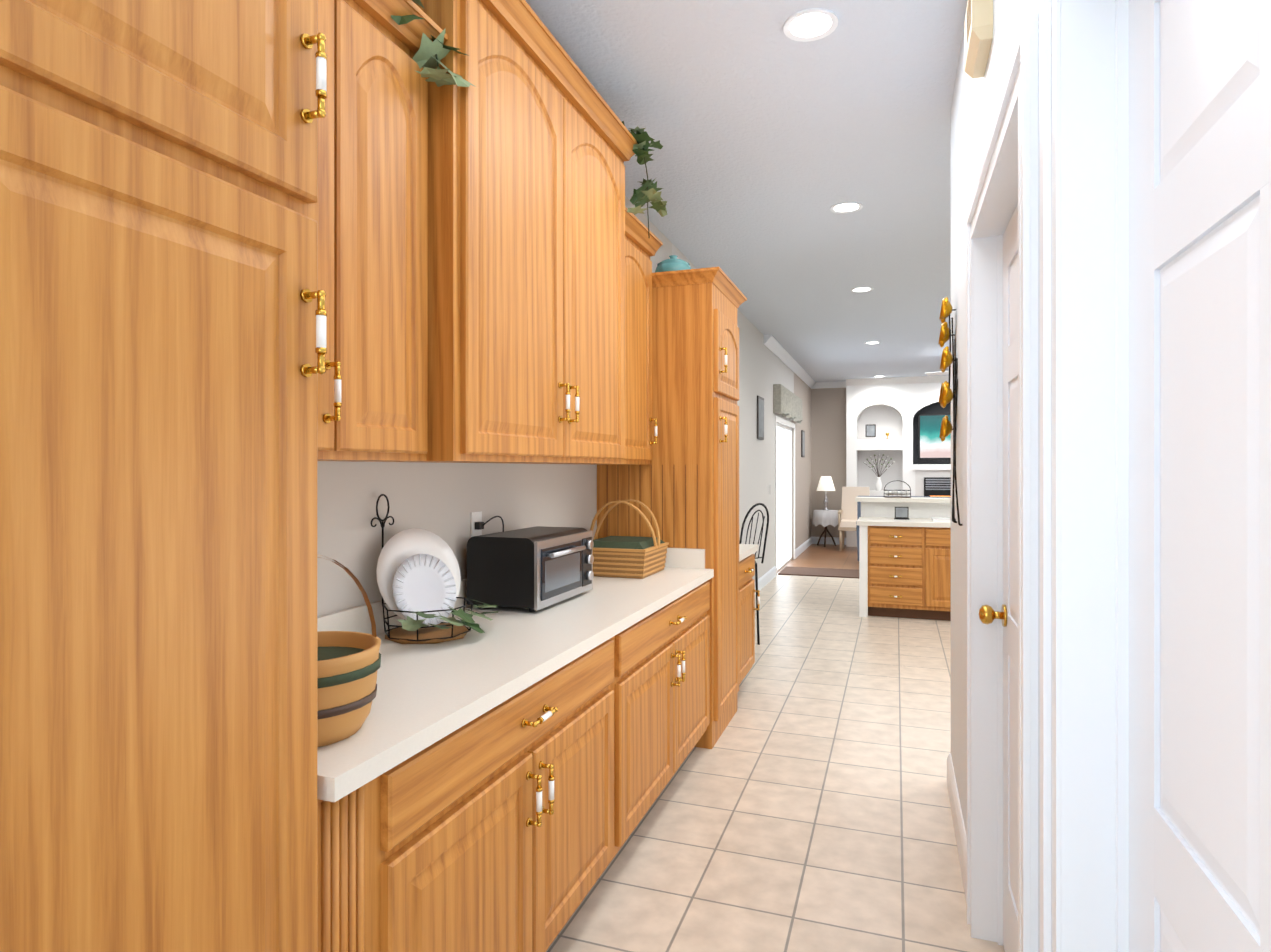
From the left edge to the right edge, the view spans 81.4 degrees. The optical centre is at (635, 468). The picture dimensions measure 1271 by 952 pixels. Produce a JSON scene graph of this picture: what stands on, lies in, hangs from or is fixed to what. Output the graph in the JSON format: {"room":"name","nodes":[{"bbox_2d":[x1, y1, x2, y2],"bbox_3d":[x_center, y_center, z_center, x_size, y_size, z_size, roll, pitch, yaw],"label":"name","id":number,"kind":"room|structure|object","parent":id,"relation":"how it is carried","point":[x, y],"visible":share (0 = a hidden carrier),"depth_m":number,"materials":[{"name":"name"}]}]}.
{"room":"kitchen","nodes":[
{"label":"kitchen","id":0,"kind":"room"},
{"bbox_2d":[317,0,1039,951],"bbox_3d":[3.907,-0.093,5.121,7.240,3.050,16.670,0,0,19],"label":"wall","id":1,"kind":"structure","parent":0,"point":[443,500],"depth_m":2.88,"materials":[{"name":"white paint"}]},
{"bbox_2d":[340,0,383,461],"bbox_3d":[-0.859,-0.590,1.588,0.360,1.141,0.451,0,0,19],"label":"upper cabinet","id":2,"kind":"object","parent":1,"relation":"attached to","point":[361,21],"depth_m":1.76,"materials":[{"name":"brown wood"}]},
{"bbox_2d":[340,578,467,635],"bbox_3d":[-0.647,0.463,2.698,0.020,0.100,2.688,0,0,19],"label":"backsplash","id":3,"kind":"structure","parent":1,"relation":"attached to","point":[354,619],"depth_m":2.24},
{"bbox_2d":[384,0,447,462],"bbox_3d":[-0.737,-0.592,1.934,0.360,1.145,0.283,0,0,19],"label":"upper cabinet","id":4,"kind":"object","parent":1,"relation":"attached to","point":[415,46],"depth_m":1.94,"materials":[{"name":"brown wood"}]},
{"bbox_2d":[470,511,503,537],"bbox_3d":[-0.574,0.286,2.873,0.044,0.236,0.180,0,0,19],"label":"outlet","id":5,"kind":"object","parent":1,"relation":"attached to","point":[477,524],"visible":0.62,"depth_m":2.82,"materials":[{"name":"white plastic"}]},
{"bbox_2d":[416,0,575,463],"bbox_3d":[-0.545,-0.711,2.368,0.432,1.385,0.661,0,0,19],"label":"upper cabinet","id":6,"kind":"object","parent":1,"relation":"attached to","point":[510,90],"depth_m":2.23,"materials":[{"name":"brown wood"}]},
{"bbox_2d":[576,72,635,467],"bbox_3d":[-0.325,-0.711,2.992,0.432,1.385,0.663,0,0,19],"label":"upper cabinet","id":7,"kind":"object","parent":1,"relation":"attached to","point":[605,228],"depth_m":2.97,"materials":[{"name":"brown wood"}]},
{"bbox_2d":[636,224,655,467],"bbox_3d":[-0.160,-0.589,3.619,0.325,1.141,0.628,0,0,19],"label":"upper cabinet","id":8,"kind":"object","parent":1,"relation":"attached to","point":[645,246],"depth_m":3.73,"materials":[{"name":"brown wood"}]},
{"bbox_2d":[664,548,703,567],"bbox_3d":[0.079,0.464,3.857,0.578,0.100,0.019,0,0,19],"label":"backsplash","id":9,"kind":"structure","parent":1,"relation":"attached to","point":[675,557],"depth_m":3.79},
{"bbox_2d":[757,396,763,439],"bbox_3d":[1.474,-0.587,8.711,0.021,0.500,0.380,0,0,19],"label":"picture frame","id":10,"kind":"object","parent":1,"relation":"attached to","point":[760,418],"visible":1,"depth_m":8.65,"materials":[{"name":"grey"}]},
{"bbox_2d":[755,566,775,594],"bbox_3d":[1.047,1.365,7.508,0.016,0.135,4.870,0,0,19],"label":"baseboard","id":11,"kind":"structure","parent":1,"relation":"attached to","point":[765,579],"depth_m":9.08,"materials":[{"name":"white wood"}]},
{"bbox_2d":[775,416,794,575],"bbox_3d":[2.144,0.369,10.770,0.115,2.130,1.990,0,0,19],"label":"sliding glass door","id":12,"kind":"structure","parent":1,"relation":"in","point":[782,559],"depth_m":10.87,"materials":[{"name":"white"}]},
{"bbox_2d":[773,384,802,423],"bbox_3d":[2.246,-0.896,10.748,0.119,0.400,2.324,0,0,19],"label":"valance curtain","id":13,"kind":"object","parent":1,"relation":"attached to","point":[787,403],"visible":1,"depth_m":10.11,"materials":[{"name":"fabric"}]},
{"bbox_2d":[801,430,804,456],"bbox_3d":[2.877,-0.415,12.685,0.021,0.460,0.350,0,0,19],"label":"picture frame","id":14,"kind":"object","parent":1,"relation":"attached to","point":[802,443],"visible":1,"depth_m":12.53,"materials":[{"name":"grey"}]},
{"bbox_2d":[795,537,812,558],"bbox_3d":[2.938,1.367,12.865,0.016,0.135,2.470,0,0,19],"label":"baseboard","id":15,"kind":"structure","parent":1,"relation":"attached to","point":[807,543],"depth_m":12.70,"materials":[{"name":"white wood"}]},
{"bbox_2d":[764,335,845,388],"bbox_3d":[2.781,-1.561,11.394,0.700,0.110,5.350,0,0,19],"label":"crown molding","id":16,"kind":"structure","parent":1,"relation":"attached to","point":[777,349],"depth_m":11.32,"materials":[{"name":"white"}]},
{"bbox_2d":[938,297,962,525],"bbox_3d":[1.258,-0.247,2.958,0.066,0.923,0.434,0,0,19],"label":"bells","id":17,"kind":"object","parent":1,"relation":"attached to","point":[947,394],"visible":1,"depth_m":3.00,"materials":[{"name":"gold metal"}]},
{"bbox_2d":[947,753,966,903],"bbox_3d":[1.260,1.363,2.866,0.033,0.135,1.076,0,0,19],"label":"baseboard","id":18,"kind":"structure","parent":1,"relation":"attached to","point":[960,833],"depth_m":2.80,"materials":[{"name":"white wood"}]},
{"bbox_2d":[964,0,992,78],"bbox_3d":[0.923,-1.184,1.991,0.051,0.170,0.220,0,0,19],"label":"door chime","id":19,"kind":"object","parent":1,"relation":"in","point":[978,30],"visible":1,"depth_m":1.93,"materials":[{"name":"beige plastic"}]},
{"bbox_2d":[979,204,1017,951],"bbox_3d":[0.934,0.363,1.796,0.107,2.118,0.914,0,0,19],"label":"hall door","id":20,"kind":"structure","parent":1,"relation":"in","point":[1007,614],"depth_m":2.07,"materials":[{"name":"white wood"}]},
{"bbox_2d":[966,0,1128,951],"bbox_3d":[0.725,0.318,1.207,0.143,2.225,2.360,0,0,19],"label":"door frame","id":21,"kind":"structure","parent":1,"relation":"attached to","point":[1084,475],"depth_m":1.05,"materials":[{"name":"white wood"}]},
{"bbox_2d":[1129,0,1270,951],"bbox_3d":[0.514,0.363,0.608,0.107,2.118,0.894,0,0,19],"label":"hall door","id":22,"kind":"structure","parent":1,"relation":"in","point":[1199,475],"depth_m":0.78,"materials":[{"name":"white wood"}]},
{"bbox_2d":[525,0,967,381],"bbox_3d":[3.843,-1.618,5.240,7.200,0.001,16.850,0,0,19],"label":"ceiling","id":23,"kind":"structure","parent":0,"point":[776,143],"depth_m":3.77,"materials":[{"name":"white paint"}]},
{"bbox_2d":[783,8,837,41],"bbox_3d":[0.639,-1.615,2.696,0.194,0.006,0.194,0,0,10],"label":"recessed light","id":24,"kind":"object","parent":23,"relation":"in","point":[810,24],"depth_m":2.69,"materials":[{"name":"white glass"}]},
{"bbox_2d":[830,201,862,213],"bbox_3d":[1.308,-1.615,4.581,0.194,0.006,0.194,0,0,10],"label":"recessed light","id":25,"kind":"object","parent":23,"relation":"in","point":[843,207],"depth_m":4.58,"materials":[{"name":"white glass"}]},
{"bbox_2d":[851,287,872,292],"bbox_3d":[2.048,-1.614,6.685,0.194,0.006,0.194,0,0,-8],"label":"recessed light","id":26,"kind":"object","parent":23,"relation":"in","point":[858,289],"depth_m":6.68,"materials":[{"name":"white glass"}]},
{"bbox_2d":[864,341,879,343],"bbox_3d":[3.053,-1.613,9.522,0.194,0.006,0.194,0,0,-8],"label":"recessed light","id":27,"kind":"object","parent":23,"relation":"in","point":[872,342],"depth_m":9.49,"materials":[{"name":"white glass"}]},
{"bbox_2d":[925,367,950,375],"bbox_3d":[4.680,-1.446,10.159,1.295,0.339,1.238,0,0,19],"label":"ceiling fan","id":28,"kind":"object","parent":23,"relation":"hanging from","point":[936,373],"visible":0.02,"depth_m":10.42,"materials":[{"name":"white"}]},
{"bbox_2d":[546,575,1004,951],"bbox_3d":[3.069,1.431,3.046,7.200,0.001,12.200,0,0,19],"label":"floor","id":29,"kind":"structure","parent":0,"point":[803,804],"depth_m":3.03,"materials":[{"name":"beige tile"}]},
{"bbox_2d":[0,0,339,951],"bbox_3d":[-0.923,0.071,0.999,0.630,2.720,0.700,0,0,19],"label":"tall cabinet","id":30,"kind":"object","parent":29,"relation":"on","point":[260,260],"depth_m":0.95,"materials":[{"name":"brown wood"}]},
{"bbox_2d":[328,632,623,951],"bbox_3d":[-0.582,0.992,1.965,0.630,0.878,1.350,0,0,19],"label":"base cabinet","id":31,"kind":"object","parent":29,"relation":"on","point":[492,837],"depth_m":1.74,"materials":[{"name":"brown wood"}]},
{"bbox_2d":[336,568,711,803],"bbox_3d":[-0.353,0.533,2.595,0.643,0.040,2.688,0,0,19],"label":"countertop","id":32,"kind":"structure","parent":31,"relation":"on","point":[425,693],"depth_m":1.96,"materials":[{"name":"white stone"}]},
{"bbox_2d":[317,555,380,746],"bbox_3d":[-0.639,0.339,1.434,0.277,0.344,0.277,0,0,19],"label":"round basket","id":33,"kind":"object","parent":32,"relation":"on","point":[348,664],"visible":0.42,"depth_m":1.38,"materials":[{"name":"brown wicker"}]},
{"bbox_2d":[371,494,497,643],"bbox_3d":[-0.603,0.296,2.250,0.350,0.432,0.401,0,0,19],"label":"plate rack","id":34,"kind":"object","parent":32,"relation":"on","point":[418,576],"visible":0.98,"depth_m":2.26,"materials":[{"name":"ceramic"}]},
{"bbox_2d":[467,526,593,611],"bbox_3d":[-0.378,0.379,2.858,0.324,0.265,0.498,0,0,19],"label":"toaster oven","id":35,"kind":"object","parent":32,"relation":"on","point":[533,569],"visible":0.96,"depth_m":2.66,"materials":[{"name":"black metal"}]},
{"bbox_2d":[590,499,668,578],"bbox_3d":[-0.053,0.334,3.619,0.346,0.356,0.372,0,0,19],"label":"basket","id":36,"kind":"object","parent":32,"relation":"on","point":[635,557],"visible":0.92,"depth_m":3.48,"materials":[{"name":"wicker"}]},
{"bbox_2d":[624,600,679,842],"bbox_3d":[-0.246,0.992,2.917,0.630,0.878,0.670,0,0,19],"label":"base cabinet","id":37,"kind":"object","parent":29,"relation":"on","point":[651,646],"depth_m":2.83,"materials":[{"name":"brown wood"}]},
{"bbox_2d":[597,268,743,747],"bbox_3d":[0.207,0.219,4.163,0.655,2.426,0.639,0,0,19],"label":"tall cabinet","id":38,"kind":"object","parent":29,"relation":"on","point":[692,491],"depth_m":3.84,"materials":[{"name":"brown wood"}]},
{"bbox_2d":[655,255,690,271],"bbox_3d":[0.209,-1.091,4.078,0.210,0.162,0.210,0,0,19],"label":"pot","id":39,"kind":"object","parent":38,"relation":"on","point":[673,263],"visible":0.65,"depth_m":4.00,"materials":[{"name":"teal ceramic"}]},
{"bbox_2d":[680,580,711,765],"bbox_3d":[-0.023,0.992,3.549,0.630,0.878,0.670,0,0,19],"label":"base cabinet","id":40,"kind":"object","parent":29,"relation":"on","point":[695,608],"depth_m":3.49,"materials":[{"name":"brown wood"}]},
{"bbox_2d":[744,552,759,677],"bbox_3d":[0.405,0.993,4.761,0.630,0.878,0.619,0,0,19],"label":"base cabinet","id":41,"kind":"object","parent":29,"relation":"on","point":[749,565],"depth_m":4.74,"materials":[{"name":"brown wood"}]},
{"bbox_2d":[744,544,757,559],"bbox_3d":[0.414,0.534,4.769,0.643,0.040,0.639,0,0,19],"label":"countertop","id":42,"kind":"structure","parent":41,"relation":"on","point":[748,548],"depth_m":4.77,"materials":[{"name":"white stone"}]},
{"bbox_2d":[739,503,768,644],"bbox_3d":[0.812,0.853,5.961,0.514,1.158,0.476,0,0,19],"label":"metal chair","id":43,"kind":"object","parent":29,"relation":"on","point":[756,571],"visible":0.46,"depth_m":5.92,"materials":[{"name":"black metal"}]},
{"bbox_2d":[859,525,926,618],"bbox_3d":[2.535,0.992,7.318,0.580,0.880,0.640,0,0,19],"label":"base cabinet","id":44,"kind":"object","parent":29,"relation":"on","point":[904,568],"depth_m":7.02,"materials":[{"name":"brown wood"}]},
{"bbox_2d":[855,497,950,504],"bbox_3d":[3.974,0.328,7.234,3.480,0.039,0.360,0,0,19],"label":"countertop","id":45,"kind":"structure","parent":44,"relation":"on","point":[934,501],"depth_m":7.48,"materials":[{"name":"white stone"}]},
{"bbox_2d":[884,480,910,497],"bbox_3d":[2.730,0.217,7.705,0.267,0.179,0.166,0,0,19],"label":"wire basket","id":46,"kind":"object","parent":45,"relation":"on","point":[897,492],"visible":1,"depth_m":7.67,"materials":[{"name":"metal"}]},
{"bbox_2d":[857,517,950,528],"bbox_3d":[3.858,0.531,6.843,3.440,0.042,0.655,0,0,19],"label":"countertop","id":47,"kind":"structure","parent":44,"relation":"on","point":[913,522],"depth_m":7.05,"materials":[{"name":"white stone"}]},
{"bbox_2d":[875,506,886,513],"bbox_3d":[2.542,0.435,7.651,0.120,0.085,0.006,0,0,19],"label":"outlet plate","id":48,"kind":"object","parent":47,"relation":"attached to","point":[878,509],"depth_m":7.65,"materials":[{"name":"white plastic"}]},
{"bbox_2d":[894,507,908,519],"bbox_3d":[2.645,0.447,7.343,0.140,0.125,0.040,0,0,19],"label":"framed picture","id":49,"kind":"object","parent":47,"relation":"on","point":[901,512],"visible":1,"depth_m":7.33,"materials":[{"name":"black metal"}]},
{"bbox_2d":[931,517,950,521],"bbox_3d":[3.232,0.499,7.040,0.750,0.020,0.400,0,0,19],"label":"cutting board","id":50,"kind":"object","parent":47,"relation":"on","point":[938,519],"visible":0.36,"depth_m":7.03,"materials":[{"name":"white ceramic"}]},
{"bbox_2d":[927,529,950,620],"bbox_3d":[3.087,0.992,7.123,0.590,0.880,0.640,0,0,19],"label":"base cabinet","id":51,"kind":"object","parent":29,"relation":"on","point":[938,540],"depth_m":6.88,"materials":[{"name":"brown wood"}]},
{"bbox_2d":[777,544,858,578],"bbox_3d":[5.873,1.434,10.991,7.200,0.001,4.650,0,0,19],"label":"floor","id":52,"kind":"structure","parent":0,"point":[822,556],"depth_m":11.71,"materials":[{"name":"brown wood"}]},
{"bbox_2d":[778,566,858,577],"bbox_3d":[3.265,1.427,9.881,2.580,0.012,0.780,0,0,19],"label":"doormat","id":53,"kind":"object","parent":52,"relation":"on","point":[825,572],"visible":0.36,"depth_m":10.05,"materials":[{"name":"brown fabric"}]},
{"bbox_2d":[812,510,837,546],"bbox_3d":[3.505,1.110,13.602,0.484,0.662,0.487,0,0,19],"label":"side table","id":54,"kind":"object","parent":52,"relation":"on","point":[824,518],"visible":0.92,"depth_m":13.43,"materials":[{"name":"white fabric"}]},
{"bbox_2d":[817,476,834,509],"bbox_3d":[3.507,0.464,13.603,0.336,0.625,0.336,0,0,19],"label":"table lamp","id":55,"kind":"object","parent":54,"relation":"on","point":[825,484],"visible":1,"depth_m":13.51,"materials":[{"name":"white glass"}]},
{"bbox_2d":[838,487,869,550],"bbox_3d":[3.837,0.886,12.914,0.540,1.102,0.640,0,0,19],"label":"armchair","id":56,"kind":"object","parent":52,"relation":"on","point":[847,511],"visible":0.54,"depth_m":13.08,"materials":[{"name":"beige fabric"}]},
{"bbox_2d":[846,375,950,546],"bbox_3d":[6.884,-0.090,12.565,6.340,3.050,0.410,0,0,19],"label":"wall","id":57,"kind":"structure","parent":0,"point":[893,407],"depth_m":13.39,"materials":[{"name":"white paint"}]},
{"bbox_2d":[813,537,845,544],"bbox_3d":[3.664,1.367,13.910,0.630,0.135,0.016,0,0,19],"label":"baseboard","id":58,"kind":"structure","parent":57,"relation":"attached to","point":[829,540],"depth_m":13.92,"materials":[{"name":"white wood"}]},
{"bbox_2d":[865,424,875,436],"bbox_3d":[4.289,-0.680,13.475,0.180,0.230,0.022,0,0,19],"label":"framed picture","id":59,"kind":"object","parent":57,"relation":"on","point":[870,430],"visible":1,"depth_m":13.46,"materials":[{"name":"grey"}]},
{"bbox_2d":[863,454,894,490],"bbox_3d":[4.431,0.077,13.446,0.546,0.674,0.120,0,0,19],"label":"vase","id":60,"kind":"object","parent":57,"relation":"on","point":[878,485],"visible":0.98,"depth_m":13.42,"materials":[{"name":"white ceramic"}]},
{"bbox_2d":[918,413,950,460],"bbox_3d":[5.766,-0.555,13.108,1.410,0.840,0.070,0,0,19],"label":"tv","id":61,"kind":"object","parent":57,"relation":"attached to","point":[932,446],"visible":0.37,"depth_m":13.23,"materials":[{"name":"black plastic"}]},
{"bbox_2d":[924,477,950,496],"bbox_3d":[5.700,0.650,12.830,1.290,0.970,0.032,0,0,19],"label":"fireplace insert","id":62,"kind":"object","parent":57,"relation":"in","point":[937,486],"visible":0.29,"depth_m":12.96,"materials":[{"name":"black metal"}]}
]}

